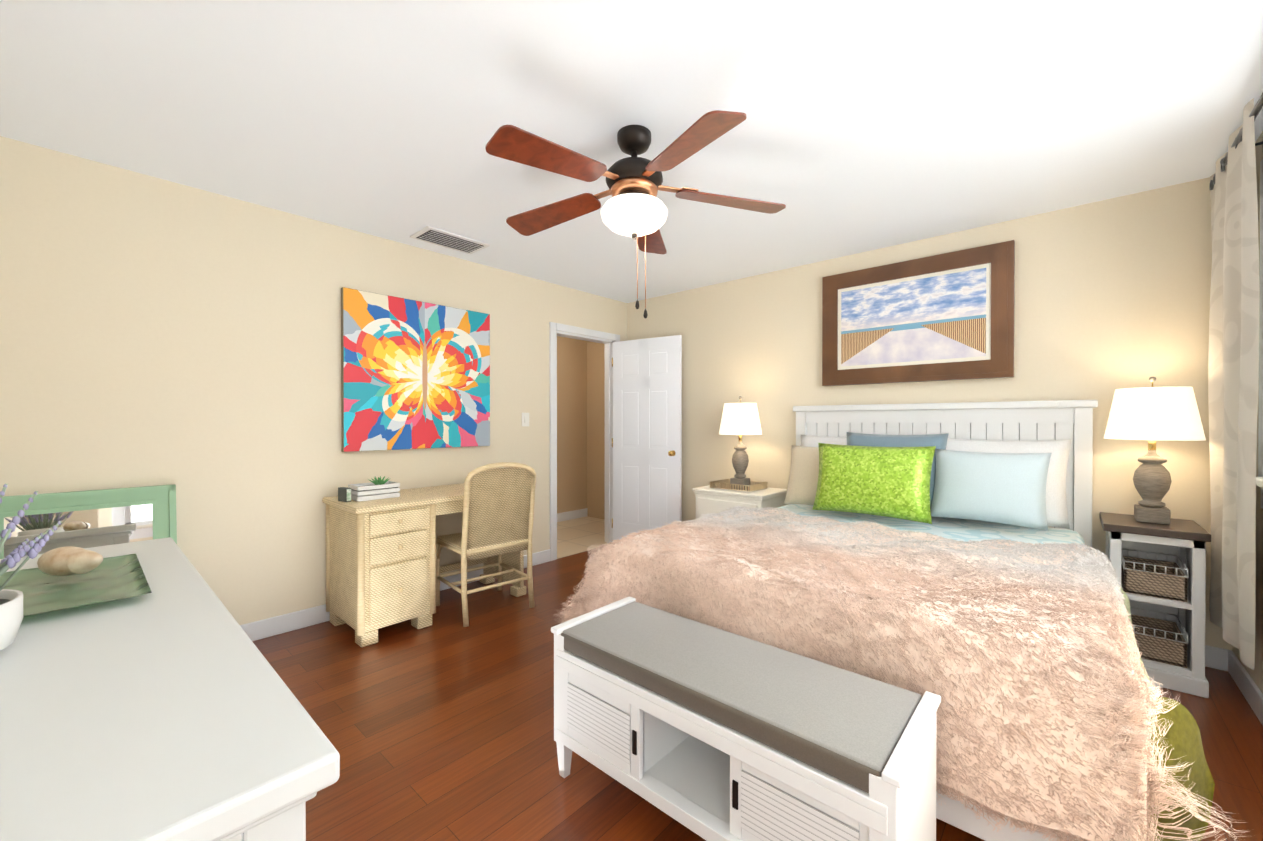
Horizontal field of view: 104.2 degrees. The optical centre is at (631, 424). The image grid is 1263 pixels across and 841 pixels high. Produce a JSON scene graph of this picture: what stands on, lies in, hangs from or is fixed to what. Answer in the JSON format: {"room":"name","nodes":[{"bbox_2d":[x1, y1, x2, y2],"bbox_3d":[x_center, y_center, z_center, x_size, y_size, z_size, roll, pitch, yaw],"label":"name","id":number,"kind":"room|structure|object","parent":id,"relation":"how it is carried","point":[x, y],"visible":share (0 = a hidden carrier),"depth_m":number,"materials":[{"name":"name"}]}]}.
{"room":"bedroom","nodes":[
{"label":"bedroom","id":0,"kind":"room"},
{"bbox_2d":[0,136,626,624],"bbox_3d":[-1.454,-0.016,3.571,0.120,2.440,4.340,0,0,42],"label":"wall","id":1,"kind":"structure","parent":0,"point":[186,340],"depth_m":2.64,"materials":[{"name":"paint"}]},
{"bbox_2d":[240,549,549,640],"bbox_3d":[-1.731,1.154,3.164,0.016,0.105,3.055,0,0,42],"label":"baseboard","id":2,"kind":"structure","parent":1,"relation":"attached to","point":[257,630],"depth_m":2.90,"materials":[{"name":"white"}]},
{"bbox_2d":[341,287,489,451],"bbox_3d":[-1.452,-0.341,3.433,0.037,1.020,1.030,0,0,42],"label":"framed picture","id":3,"kind":"object","parent":1,"relation":"attached to","point":[415,374],"visible":0.96,"depth_m":3.35,"materials":[{"name":"multicoloured fabric"}]},
{"bbox_2d":[522,413,528,425],"bbox_3d":[-0.885,-0.040,4.108,0.011,0.115,0.075,0,0,42],"label":"switch plate","id":4,"kind":"object","parent":1,"relation":"attached to","point":[525,419],"visible":1,"depth_m":4.10,"materials":[{"name":"white plastic"}]},
{"bbox_2d":[549,322,619,560],"bbox_3d":[-0.462,0.150,4.670,0.138,2.095,0.890,0,0,42],"label":"trim","id":5,"kind":"structure","parent":1,"relation":"attached to","point":[556,329],"depth_m":4.55,"materials":[{"name":"white wood"}]},
{"bbox_2d":[612,335,681,541],"bbox_3d":[0.133,0.185,4.696,0.755,2.000,0.165,0,0,33],"label":"door","id":6,"kind":"structure","parent":1,"relation":"in","point":[647,434],"depth_m":4.67,"materials":[{"name":"white wood"}]},
{"bbox_2d":[557,336,604,521],"bbox_3d":[-1.133,-0.055,4.959,1.250,2.500,3.040,0,0,42],"label":"wall","id":7,"kind":"structure","parent":0,"point":[580,428],"depth_m":6.19,"materials":[{"name":"beige paint"}]},
{"bbox_2d":[0,0,1262,302],"bbox_3d":[0.083,-1.258,2.192,4.240,0.060,4.340,0,0,42],"label":"ceiling","id":8,"kind":"structure","parent":0,"point":[868,124],"depth_m":1.90,"materials":[{"name":"white paint"}]},
{"bbox_2d":[409,226,489,253],"bbox_3d":[-1.212,-1.223,3.294,0.260,0.022,0.440,0,0,42],"label":"ceiling vent","id":9,"kind":"object","parent":8,"relation":"in","point":[440,237],"visible":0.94,"depth_m":3.26,"materials":[{"name":"white metal"}]},
{"bbox_2d":[485,110,785,318],"bbox_3d":[-0.021,-0.835,2.062,1.278,0.782,1.245,0,0,42],"label":"ceiling fan","id":10,"kind":"object","parent":8,"relation":"hanging from","point":[634,207],"visible":1,"depth_m":1.99,"materials":[{"name":"brown wood"}]},
{"bbox_2d":[252,516,1262,840],"bbox_3d":[-0.223,1.238,2.802,5.490,0.060,4.820,0,0,42],"label":"floor","id":11,"kind":"structure","parent":0,"point":[440,727],"depth_m":1.94,"materials":[{"name":"brown wood"}]},
{"bbox_2d":[0,537,339,840],"bbox_3d":[-1.202,0.819,1.033,1.770,0.800,0.521,0,0,42],"label":"dresser","id":12,"kind":"object","parent":11,"relation":"on","point":[170,707],"visible":0.98,"depth_m":0.68,"materials":[{"name":"white wood"}]},
{"bbox_2d":[0,484,61,650],"bbox_3d":[-1.220,0.261,0.844,0.290,0.314,0.317,0,0,42],"label":"planter","id":13,"kind":"object","parent":12,"relation":"on","point":[11,609],"visible":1,"depth_m":0.92,"materials":[{"name":"white ceramic"}]},
{"bbox_2d":[0,546,151,616],"bbox_3d":[-1.433,0.371,1.201,0.510,0.091,0.338,0,0,42],"label":"glass platter","id":14,"kind":"object","parent":12,"relation":"on","point":[63,578],"visible":0.98,"depth_m":1.27,"materials":[{"name":"green glass"}]},
{"bbox_2d":[0,484,176,558],"bbox_3d":[-2.476,0.759,2.222,0.132,0.905,0.620,0,0,42],"label":"mirror","id":15,"kind":"object","parent":12,"relation":"on","point":[94,518],"visible":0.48,"depth_m":2.26,"materials":[{"name":"green mirror"}]},
{"bbox_2d":[322,483,525,646],"bbox_3d":[-1.282,0.823,3.208,0.565,0.765,1.140,0,0,42],"label":"desk","id":16,"kind":"object","parent":11,"relation":"on","point":[380,563],"visible":0.88,"depth_m":2.81,"materials":[{"name":"wicker"}]},
{"bbox_2d":[338,476,399,501],"bbox_3d":[-1.561,0.377,2.912,0.158,0.127,0.307,0,0,42],"label":"books","id":17,"kind":"object","parent":16,"relation":"on","point":[376,488],"visible":1,"depth_m":2.87,"materials":[{"name":"white paper"}]},
{"bbox_2d":[436,462,535,626],"bbox_3d":[-0.964,0.721,3.241,0.484,0.974,0.507,0,0,-42],"label":"wicker chair","id":18,"kind":"object","parent":11,"relation":"on","point":[498,509],"visible":1,"depth_m":3.09,"materials":[{"name":"wicker"}]},
{"bbox_2d":[692,484,786,517],"bbox_3d":[0.859,0.857,3.892,0.610,0.690,0.479,0,0,42],"label":"nightstand","id":19,"kind":"object","parent":11,"relation":"on","point":[709,500],"visible":0.29,"depth_m":3.75,"materials":[{"name":"beige paint"}]},
{"bbox_2d":[710,479,767,492],"bbox_3d":[0.848,0.483,3.892,0.355,0.054,0.286,0,0,42],"label":"tray","id":20,"kind":"object","parent":19,"relation":"on","point":[726,485],"visible":0.88,"depth_m":3.82,"materials":[{"name":"brown wood"}]},
{"bbox_2d":[719,396,761,487],"bbox_3d":[0.862,0.138,3.891,0.336,0.723,0.336,0,0,42],"label":"lamp","id":21,"kind":"object","parent":20,"relation":"on","point":[740,419],"visible":0.98,"depth_m":3.79,"materials":[{"name":"white fabric"}]},
{"bbox_2d":[551,596,940,840],"bbox_3d":[0.262,0.960,1.489,1.092,0.513,0.408,0,0,42],"label":"bench","id":22,"kind":"object","parent":11,"relation":"on","point":[706,732],"visible":1,"depth_m":1.32,"materials":[{"name":"white paint"}]},
{"bbox_2d":[554,400,1244,840],"bbox_3d":[1.200,0.539,2.444,2.055,1.342,2.222,0,0,42],"label":"bed","id":23,"kind":"object","parent":11,"relation":"on","point":[956,562],"visible":0.94,"depth_m":1.67,"materials":[{"name":"white paint"}]},
{"bbox_2d":[784,445,818,504],"bbox_3d":[1.272,0.341,3.218,0.514,0.389,0.226,0,0,42],"label":"pillow","id":24,"kind":"object","parent":23,"relation":"on","point":[804,469],"depth_m":3.24,"materials":[{"name":"beige fabric"}]},
{"bbox_2d":[800,434,846,446],"bbox_3d":[1.496,0.310,3.379,0.724,0.466,0.228,0,0,42],"label":"pillow","id":25,"kind":"object","parent":23,"relation":"on","point":[806,440],"depth_m":3.51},
{"bbox_2d":[812,443,935,523],"bbox_3d":[1.385,0.323,2.849,0.640,0.409,0.176,0,0,42],"label":"pillow","id":26,"kind":"object","parent":23,"relation":"on","point":[894,482],"depth_m":2.77,"materials":[{"name":"green fabric"}]},
{"bbox_2d":[846,432,948,517],"bbox_3d":[1.608,0.292,3.038,0.582,0.478,0.203,0,0,42],"label":"pillow","id":27,"kind":"object","parent":23,"relation":"on","point":[939,468],"depth_m":2.94,"materials":[{"name":"fabric"}]},
{"bbox_2d":[946,439,1071,528],"bbox_3d":[2.072,0.313,2.853,0.725,0.466,0.231,0,0,42],"label":"pillow","id":28,"kind":"object","parent":23,"relation":"on","point":[1056,505],"depth_m":2.64,"materials":[{"name":"fabric"}]},
{"bbox_2d":[1119,586,1214,840],"bbox_3d":[1.660,0.903,1.568,0.200,0.575,0.770,0,0,42],"label":"quilt","id":29,"kind":"object","parent":23,"relation":"on","point":[1184,736],"depth_m":1.33,"materials":[{"name":"green fabric"}]},
{"bbox_2d":[1099,512,1210,697],"bbox_3d":[2.549,0.846,2.420,0.342,0.730,0.415,0,0,42],"label":"nightstand","id":30,"kind":"object","parent":11,"relation":"on","point":[1160,570],"visible":0.81,"depth_m":2.30,"materials":[{"name":"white wood"}]},
{"bbox_2d":[1104,377,1205,524],"bbox_3d":[2.564,0.122,2.419,0.344,0.713,0.344,0,0,42],"label":"lamp","id":31,"kind":"object","parent":30,"relation":"on","point":[1152,415],"visible":1,"depth_m":2.36,"materials":[{"name":"white fabric"}]},
{"bbox_2d":[627,177,1231,649],"bbox_3d":[1.533,-0.017,3.733,4.120,2.440,0.120,0,0,42],"label":"wall","id":32,"kind":"structure","parent":0,"point":[1111,295],"depth_m":2.86,"materials":[{"name":"paint"}]},
{"bbox_2d":[822,240,1014,385],"bbox_3d":[1.862,-0.690,3.306,1.130,0.810,0.060,0,0,42],"label":"framed picture","id":33,"kind":"object","parent":32,"relation":"attached to","point":[946,316],"visible":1,"depth_m":3.23,"materials":[{"name":"brown wood"}]},
{"bbox_2d":[1205,645,1223,669],"bbox_3d":[1.428,1.150,3.743,3.960,0.105,0.016,0,0,42],"label":"baseboard","id":34,"kind":"structure","parent":32,"relation":"attached to","point":[1214,656],"depth_m":2.43,"materials":[{"name":"white"}]},
{"bbox_2d":[1232,131,1262,692],"bbox_3d":[1.580,0.000,0.783,0.120,2.440,4.220,0,0,42],"label":"wall","id":35,"kind":"structure","parent":0,"point":[1256,674],"depth_m":2.08,"materials":[{"name":"paint"}]},
{"bbox_2d":[1208,93,1262,669],"bbox_3d":[1.610,-0.141,0.994,0.114,2.120,3.736,0,0,42],"label":"curtain","id":36,"kind":"object","parent":35,"relation":"attached to","point":[1233,353],"visible":1,"depth_m":2.02,"materials":[{"name":"grey fabric"}]},
{"bbox_2d":[1224,649,1262,725],"bbox_3d":[1.570,1.167,0.880,0.016,0.105,4.100,0,0,42],"label":"baseboard","id":37,"kind":"structure","parent":35,"relation":"attached to","point":[1224,660],"depth_m":2.17,"materials":[{"name":"white"}]},
{"bbox_2d":[1256,159,1262,508],"bbox_3d":[1.625,-0.365,0.868,0.170,1.430,3.050,0,0,42],"label":"window unit","id":38,"kind":"structure","parent":35,"relation":"in","point":[1259,480],"depth_m":2.01,"materials":[{"name":"white"}]}
]}

